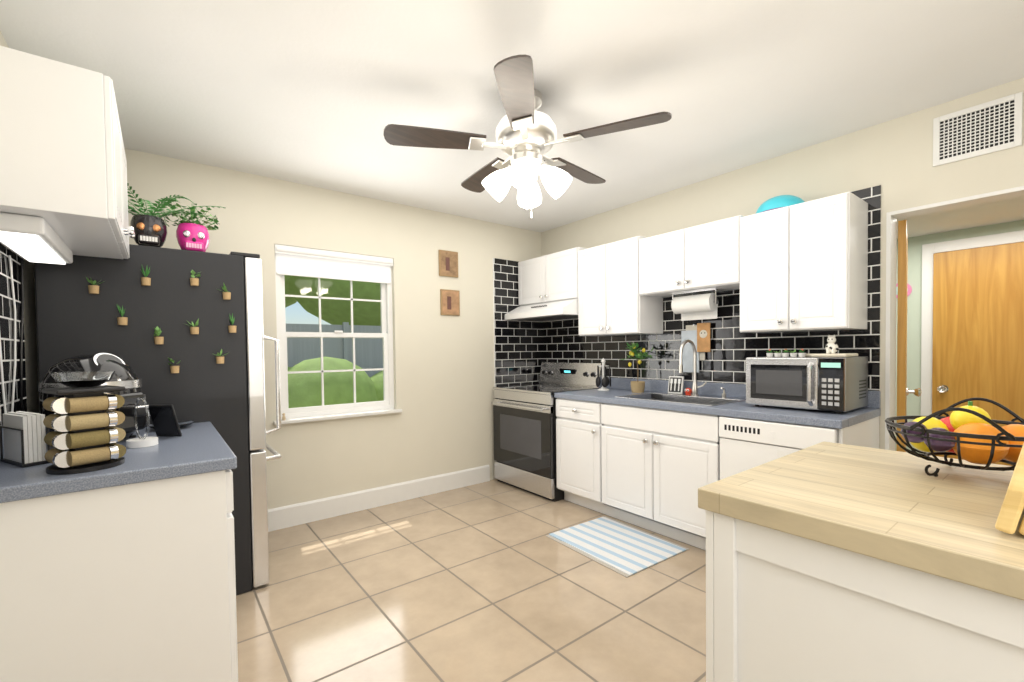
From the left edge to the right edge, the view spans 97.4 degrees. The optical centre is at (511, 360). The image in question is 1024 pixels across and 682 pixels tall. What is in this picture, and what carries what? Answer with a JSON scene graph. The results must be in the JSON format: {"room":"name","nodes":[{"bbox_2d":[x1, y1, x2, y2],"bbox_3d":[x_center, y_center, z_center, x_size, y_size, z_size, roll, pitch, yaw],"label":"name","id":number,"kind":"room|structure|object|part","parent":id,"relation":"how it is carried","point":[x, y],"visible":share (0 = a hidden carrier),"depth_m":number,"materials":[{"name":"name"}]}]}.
{"room":"kitchen","nodes":[
{"label":"kitchen","id":0,"kind":"room"},
{"bbox_2d":[0,31,38,425],"bbox_3d":[-1.148,0.009,0.664,0.128,2.440,4.740,-2,2,-38],"label":"wall","id":1,"kind":"structure","parent":0,"point":[30,387],"depth_m":1.73,"materials":[{"name":"paint"}]},
{"bbox_2d":[0,335,6,420],"bbox_3d":[-1.552,-0.081,1.300,0.020,0.563,0.505,-2,2,-38],"label":"grid","id":2,"kind":"object","parent":1,"relation":"attached to","point":[3,389],"visible":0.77,"depth_m":1.48,"materials":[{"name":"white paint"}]},
{"bbox_2d":[8,255,24,411],"bbox_3d":[-1.875,-0.106,1.707,0.012,0.641,0.248,-2,2,-38],"label":"hanging cord","id":3,"kind":"object","parent":1,"relation":"attached to","point":[21,333],"visible":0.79,"depth_m":1.73,"materials":[{"name":"white plastic"}]},
{"bbox_2d":[0,46,134,264],"bbox_3d":[-1.598,-0.634,1.611,0.371,0.507,0.760,-2,2,-38],"label":"upper cabinet","id":4,"kind":"object","parent":1,"relation":"attached to","point":[63,183],"visible":1,"depth_m":1.35,"materials":[{"name":"white wood"}]},
{"bbox_2d":[124,148,542,508],"bbox_3d":[-1.120,-0.060,3.611,3.800,2.440,0.129,-2,2,-38],"label":"wall","id":5,"kind":"structure","parent":0,"point":[450,372],"depth_m":3.69,"materials":[{"name":"paint"}]},
{"bbox_2d":[275,253,393,419],"bbox_3d":[-1.344,-0.206,3.462,0.870,1.235,0.075,-2,2,-38],"label":"window","id":6,"kind":"structure","parent":5,"relation":"in","point":[385,334],"depth_m":3.45,"materials":[{"name":"white paint"}]},
{"bbox_2d":[275,244,392,283],"bbox_3d":[-1.315,-0.719,3.404,0.862,0.203,0.047,-2,2,-38],"label":"window blind","id":7,"kind":"object","parent":6,"relation":"attached to","point":[303,262],"visible":1,"depth_m":3.38,"materials":[{"name":"white paint"}]},
{"bbox_2d":[273,409,401,424],"bbox_3d":[-1.313,0.419,3.447,0.940,0.024,0.160,-2,2,-38],"label":"window sill","id":8,"kind":"structure","parent":5,"relation":"attached to","point":[328,417],"depth_m":3.37,"materials":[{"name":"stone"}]},
{"bbox_2d":[268,465,489,531],"bbox_3d":[-1.003,1.083,3.636,2.000,0.150,0.016,-2,2,-38],"label":"baseboard","id":9,"kind":"structure","parent":5,"relation":"attached to","point":[303,512],"depth_m":3.54,"materials":[{"name":"white wood"}]},
{"bbox_2d":[438,250,457,277],"bbox_3d":[-0.557,-0.853,3.957,0.190,0.225,0.018,-2,2,-38],"label":"picture","id":10,"kind":"object","parent":5,"relation":"attached to","point":[448,263],"visible":1,"depth_m":3.94},
{"bbox_2d":[440,289,459,315],"bbox_3d":[-0.545,-0.513,3.971,0.190,0.225,0.018,-2,2,-38],"label":"picture","id":11,"kind":"object","parent":5,"relation":"attached to","point":[449,302],"visible":1,"depth_m":3.96},
{"bbox_2d":[236,479,705,681],"bbox_3d":[1.095,1.210,2.432,5.780,0.100,4.740,-2,2,-38],"label":"floor","id":12,"kind":"structure","parent":0,"point":[489,581],"depth_m":2.19,"materials":[{"name":"tile"}]},
{"bbox_2d":[0,422,237,681],"bbox_3d":[-1.410,0.714,1.654,0.638,0.990,0.968,-2,2,-38],"label":"base cabinet","id":13,"kind":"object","parent":12,"relation":"on","point":[124,571],"depth_m":1.30,"materials":[{"name":"laminate"}]},
{"bbox_2d":[0,411,49,467],"bbox_3d":[-1.514,0.239,1.397,0.180,0.154,0.061,0,1,27],"label":"napkin holder","id":14,"kind":"object","parent":13,"relation":"on","point":[24,433],"visible":0.81,"depth_m":1.37,"materials":[{"name":"white paper"}]},
{"bbox_2d":[41,385,125,474],"bbox_3d":[-1.259,0.196,1.329,0.189,0.235,0.189,-2,2,-38],"label":"spice rack","id":15,"kind":"object","parent":13,"relation":"on","point":[86,435],"visible":1,"depth_m":1.28,"materials":[{"name":"black plastic"}]},
{"bbox_2d":[51,371,114,387],"bbox_3d":[-1.261,0.055,1.325,0.140,0.045,0.140,-2,2,-38],"label":"crystal bowl","id":16,"kind":"object","parent":15,"relation":"on","point":[79,379],"visible":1,"depth_m":1.29,"materials":[{"name":"clear glass"}]},
{"bbox_2d":[38,353,148,438],"bbox_3d":[-1.591,0.140,1.720,0.318,0.339,0.361,-2,2,-38],"label":"air fryer","id":17,"kind":"object","parent":13,"relation":"on","point":[127,378],"visible":0.5,"depth_m":1.68,"materials":[{"name":"silver metal"}]},
{"bbox_2d":[126,397,157,447],"bbox_3d":[-1.343,0.219,1.632,0.090,0.178,0.090,-2,2,-38],"label":"decor","id":18,"kind":"object","parent":13,"relation":"on","point":[144,441],"visible":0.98,"depth_m":1.62,"materials":[{"name":"white paint"}]},
{"bbox_2d":[148,405,181,436],"bbox_3d":[-1.372,0.237,1.801,0.100,0.132,0.096,-1,1,2],"label":"tablet","id":19,"kind":"object","parent":13,"relation":"on","point":[164,420],"visible":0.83,"depth_m":1.77,"materials":[{"name":"black plastic"}]},
{"bbox_2d":[149,421,193,428],"bbox_3d":[-1.517,0.290,2.004,0.170,0.022,0.170,-2,2,-38],"label":"glass dish","id":20,"kind":"object","parent":13,"relation":"on","point":[182,424],"visible":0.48,"depth_m":2.02,"materials":[{"name":"clear glass"}]},
{"bbox_2d":[34,244,280,594],"bbox_3d":[-1.811,0.323,2.425,0.912,1.746,0.850,-2,2,-38],"label":"fridge","id":21,"kind":"object","parent":12,"relation":"on","point":[180,331],"visible":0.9,"depth_m":2.15,"materials":[{"name":"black metal"}]},
{"bbox_2d":[127,183,223,251],"bbox_3d":[-1.770,-0.693,2.195,0.646,0.293,0.464,-2,2,-38],"label":"planters","id":22,"kind":"object","parent":21,"relation":"on","point":[150,228],"visible":0.79,"depth_m":2.20,"materials":[{"name":"multicoloured ceramic"}]},
{"bbox_3d":[-1.629,-0.680,2.296,0.242,0.260,0.187,-2,2,-38],"label":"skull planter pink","id":23,"kind":"part","parent":22,"relation":"part of","materials":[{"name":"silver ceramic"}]},
{"bbox_2d":[491,362,601,501],"bbox_3d":[0.304,0.579,4.091,0.716,1.105,0.791,-2,2,-38],"label":"stove","id":24,"kind":"object","parent":12,"relation":"on","point":[524,422],"visible":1,"depth_m":3.92,"materials":[{"name":"silver metal"}]},
{"bbox_2d":[546,516,688,576],"bbox_3d":[0.652,1.151,2.859,0.599,0.008,0.704,-2,2,-38],"label":"kitchen rug","id":25,"kind":"object","parent":12,"relation":"on","point":[623,549],"visible":1,"depth_m":2.80,"materials":[{"name":"white fabric"}]},
{"bbox_2d":[554,339,880,549],"bbox_3d":[1.174,0.500,3.035,0.656,1.290,1.933,-2,2,-38],"label":"base cabinets","id":26,"kind":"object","parent":12,"relation":"on","point":[654,456],"depth_m":2.87,"materials":[{"name":"white paint"}]},
{"bbox_2d":[596,358,610,390],"bbox_3d":[0.763,0.111,3.758,0.131,0.270,0.128,-2,2,-38],"label":"stand","id":27,"kind":"object","parent":26,"relation":"on","point":[606,381],"visible":1,"depth_m":3.74,"materials":[{"name":"white paint"}]},
{"bbox_2d":[620,342,654,392],"bbox_3d":[1.001,0.051,3.519,0.285,0.396,0.260,-2,2,-38],"label":"plant","id":28,"kind":"object","parent":26,"relation":"on","point":[637,386],"visible":1,"depth_m":3.50,"materials":[{"name":"green plant"}]},
{"bbox_2d":[668,376,683,393],"bbox_3d":[1.225,0.181,3.364,0.032,0.132,0.133,-1,2,-30],"label":"decorative sign","id":29,"kind":"object","parent":26,"relation":"on","point":[675,384],"visible":1,"depth_m":3.35,"materials":[{"name":"white paint"}]},
{"bbox_2d":[685,388,691,394],"bbox_3d":[1.270,0.221,3.240,0.050,0.052,0.052,-2,2,-38],"label":"timer","id":30,"kind":"object","parent":26,"relation":"on","point":[688,391],"visible":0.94,"depth_m":3.22,"materials":[{"name":"red plastic"}]},
{"bbox_2d":[746,356,867,412],"bbox_3d":[1.646,0.121,2.537,0.440,0.285,0.481,-2,2,-38],"label":"microwave","id":31,"kind":"object","parent":26,"relation":"on","point":[838,384],"visible":0.96,"depth_m":2.39,"materials":[{"name":"silver metal"}]},
{"bbox_2d":[765,349,805,356],"bbox_3d":[1.566,-0.046,2.578,0.050,0.048,0.211,-2,2,-38],"label":"potted plants","id":32,"kind":"object","parent":31,"relation":"on","point":[778,354],"visible":1,"depth_m":2.57,"materials":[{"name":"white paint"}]},
{"bbox_2d":[805,353,857,356],"bbox_3d":[1.719,-0.030,2.446,0.200,0.018,0.220,-2,2,-38],"label":"board","id":33,"kind":"object","parent":31,"relation":"on","point":[833,355],"visible":0.98,"depth_m":2.38,"materials":[{"name":"beige wood"}]},
{"bbox_2d":[825,335,838,353],"bbox_3d":[1.722,-0.089,2.420,0.056,0.102,0.064,-2,2,-38],"label":"cat figurine","id":34,"kind":"object","parent":33,"relation":"on","point":[831,347],"visible":1,"depth_m":2.40,"materials":[{"name":"ceramic"}]},
{"bbox_2d":[706,514,1023,681],"bbox_3d":[1.193,0.763,0.625,0.728,0.875,1.536,-2,2,-38],"label":"kitchen island","id":35,"kind":"object","parent":12,"relation":"on","point":[830,562],"depth_m":0.82,"materials":[{"name":"white paint"}]},
{"bbox_2d":[698,442,1023,605],"bbox_3d":[1.191,0.303,0.624,0.770,0.045,1.548,-2,2,-38],"label":"island countertop","id":36,"kind":"structure","parent":35,"relation":"on","point":[879,505],"depth_m":0.88,"materials":[{"name":"beige wood"}]},
{"bbox_2d":[885,398,1023,476],"bbox_3d":[1.080,0.183,1.062,0.310,0.175,0.310,-2,2,-38],"label":"fruit basket","id":37,"kind":"object","parent":36,"relation":"on","point":[969,433],"visible":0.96,"depth_m":1.02,"materials":[{"name":"metal"}]},
{"bbox_2d":[995,443,1023,534],"bbox_3d":[0.923,0.010,0.745,0.270,0.536,0.142,-2,2,-38],"label":"cutting board","id":38,"kind":"object","parent":36,"relation":"on","point":[1010,513],"visible":0.96,"depth_m":0.71,"materials":[{"name":"brown wood"}]},
{"bbox_2d":[0,0,1023,231],"bbox_3d":[0.283,-1.305,1.764,3.800,0.100,4.740,-2,2,-38],"label":"ceiling","id":39,"kind":"structure","parent":0,"point":[320,93],"depth_m":1.99,"materials":[{"name":"paint"}]},
{"bbox_2d":[384,55,671,217],"bbox_3d":[0.069,-0.975,2.198,1.255,0.572,1.249,-2,2,-38],"label":"ceiling fan","id":40,"kind":"object","parent":39,"relation":"hanging from","point":[526,140],"visible":1,"depth_m":2.06,"materials":[{"name":"silver metal"}]},
{"bbox_2d":[541,78,1023,448],"bbox_3d":[1.783,-0.079,2.876,0.128,2.440,4.620,-2,2,-38],"label":"wall","id":41,"kind":"structure","parent":0,"point":[882,169],"depth_m":2.78,"materials":[{"name":"paint"}]},
{"bbox_2d":[505,298,577,320],"bbox_3d":[0.366,-0.464,4.170,0.488,0.143,0.796,-2,2,-38],"label":"range hood","id":42,"kind":"object","parent":41,"relation":"attached to","point":[559,310],"visible":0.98,"depth_m":3.99,"materials":[{"name":"white paint"}]},
{"bbox_2d":[518,247,587,305],"bbox_3d":[0.416,-0.756,4.204,0.350,0.433,0.801,-2,2,-38],"label":"upper cabinet","id":43,"kind":"object","parent":41,"relation":"attached to","point":[552,277],"visible":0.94,"depth_m":4.07,"materials":[{"name":"white wood"}]},
{"bbox_2d":[578,236,662,335],"bbox_3d":[0.855,-0.571,3.650,0.350,0.721,0.613,-2,2,-38],"label":"upper cabinet","id":44,"kind":"object","parent":41,"relation":"attached to","point":[612,301],"visible":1,"depth_m":3.50,"materials":[{"name":"white wood"}]},
{"bbox_2d":[639,215,743,297],"bbox_3d":[1.269,-0.690,3.114,0.350,0.413,0.735,-2,2,-38],"label":"upper cabinet","id":45,"kind":"object","parent":41,"relation":"attached to","point":[706,256],"visible":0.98,"depth_m":2.99,"materials":[{"name":"white wood"}]},
{"bbox_2d":[671,289,717,320],"bbox_3d":[1.275,-0.386,3.147,0.124,0.194,0.328,-2,2,-38],"label":"paper towel","id":46,"kind":"object","parent":45,"relation":"hanging from","point":[697,307],"visible":1,"depth_m":3.12,"materials":[{"name":"white paper"}]},
{"bbox_2d":[681,322,709,372],"bbox_3d":[1.349,-0.093,3.292,0.043,0.360,0.230,-2,2,-38],"label":"hanging towels","id":47,"kind":"object","parent":41,"relation":"hanging from","point":[698,335],"visible":0.92,"depth_m":3.28,"materials":[{"name":"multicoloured fabric"}]},
{"bbox_2d":[740,192,867,332],"bbox_3d":[1.663,-0.522,2.604,0.366,0.698,0.553,-2,2,-38],"label":"upper cabinet","id":48,"kind":"object","parent":41,"relation":"attached to","point":[804,267],"visible":1,"depth_m":2.46,"materials":[{"name":"white wood"}]},
{"bbox_2d":[756,195,804,213],"bbox_3d":[1.614,-0.930,2.700,0.273,0.112,0.273,-2,2,-38],"label":"bowl","id":49,"kind":"object","parent":48,"relation":"on","point":[777,202],"visible":0.54,"depth_m":2.61,"materials":[{"name":"teal ceramic"}]},
{"bbox_2d":[885,186,1023,450],"bbox_3d":[2.356,0.176,2.159,0.128,1.950,0.860,-2,2,-38],"label":"door frame","id":50,"kind":"structure","parent":41,"relation":"in","point":[892,217],"depth_m":2.44,"materials":[{"name":"white wood"}]},
{"bbox_2d":[896,220,920,451],"bbox_3d":[2.446,0.168,2.818,0.793,1.917,0.177,-2,2,-38],"label":"kitchen door","id":51,"kind":"structure","parent":50,"relation":"attached to","point":[903,391],"depth_m":2.51,"materials":[{"name":"brown wood"}]},
{"bbox_2d":[933,92,1022,166],"bbox_3d":[2.229,-1.103,2.163,0.012,0.240,0.300,-2,2,-38],"label":"air vent","id":52,"kind":"object","parent":41,"relation":"in","point":[992,126],"visible":1,"depth_m":2.15,"materials":[{"name":"white plastic"}]},
{"bbox_2d":[895,220,1023,452],"bbox_3d":[3.811,-0.049,3.521,0.100,2.300,3.100,-2,2,-38],"label":"wall","id":53,"kind":"structure","parent":0,"point":[914,306],"depth_m":3.85,"materials":[{"name":"paint"}]},
{"bbox_2d":[896,283,911,297],"bbox_3d":[3.401,-0.614,3.929,0.016,0.140,0.140,-2,2,-38],"label":"decor","id":54,"kind":"object","parent":53,"relation":"attached to","point":[909,289],"visible":0.23,"depth_m":3.89,"materials":[{"name":"pink"}]},
{"bbox_2d":[920,230,1023,455],"bbox_3d":[3.789,0.063,3.455,0.020,2.080,0.970,-2,2,-38],"label":"door frame","id":55,"kind":"structure","parent":53,"relation":"attached to","point":[929,250],"depth_m":3.78,"materials":[{"name":"white wood"}]},
{"bbox_2d":[932,242,1023,465],"bbox_3d":[3.751,0.105,3.425,0.111,1.982,0.820,-2,2,-38],"label":"hall door","id":56,"kind":"structure","parent":53,"relation":"in","point":[978,323],"depth_m":3.53,"materials":[{"name":"brown wood"}]},
{"bbox_2d":[897,196,1023,238],"bbox_3d":[3.057,-1.086,2.918,1.980,0.100,3.100,-2,2,-38],"label":"ceiling","id":57,"kind":"structure","parent":0,"point":[994,212],"depth_m":3.30,"materials":[{"name":"paint"}]},
{"label":"outside","id":58,"kind":"structure","parent":0,"visible":0},
{"bbox_3d":[-12.016,1.154,20.514,50.000,0.200,39.860,-2,2,-38],"label":"ground","id":59,"kind":"structure","parent":58,"visible":0},
{"bbox_2d":[284,275,380,325],"bbox_3d":[-7.663,-3.787,11.764,21.962,9.977,11.096,-2,2,-38],"label":"trees","id":60,"kind":"object","parent":59,"relation":"on","point":[360,312],"depth_m":10.22,"materials":[{"name":"green plant"}]},
{"bbox_2d":[286,322,382,376],"bbox_3d":[-3.666,0.262,8.154,26.000,1.950,0.120,-2,2,-38],"label":"fence","id":61,"kind":"object","parent":59,"relation":"on","point":[296,347],"depth_m":8.47,"materials":[{"name":"grey wood"}]},
{"bbox_2d":[288,356,383,407],"bbox_3d":[-3.889,0.633,5.961,7.532,1.584,2.750,-2,2,-38],"label":"bushes","id":62,"kind":"object","parent":59,"relation":"on","point":[341,391],"depth_m":6.93,"materials":[{"name":"green plant"}]}
]}

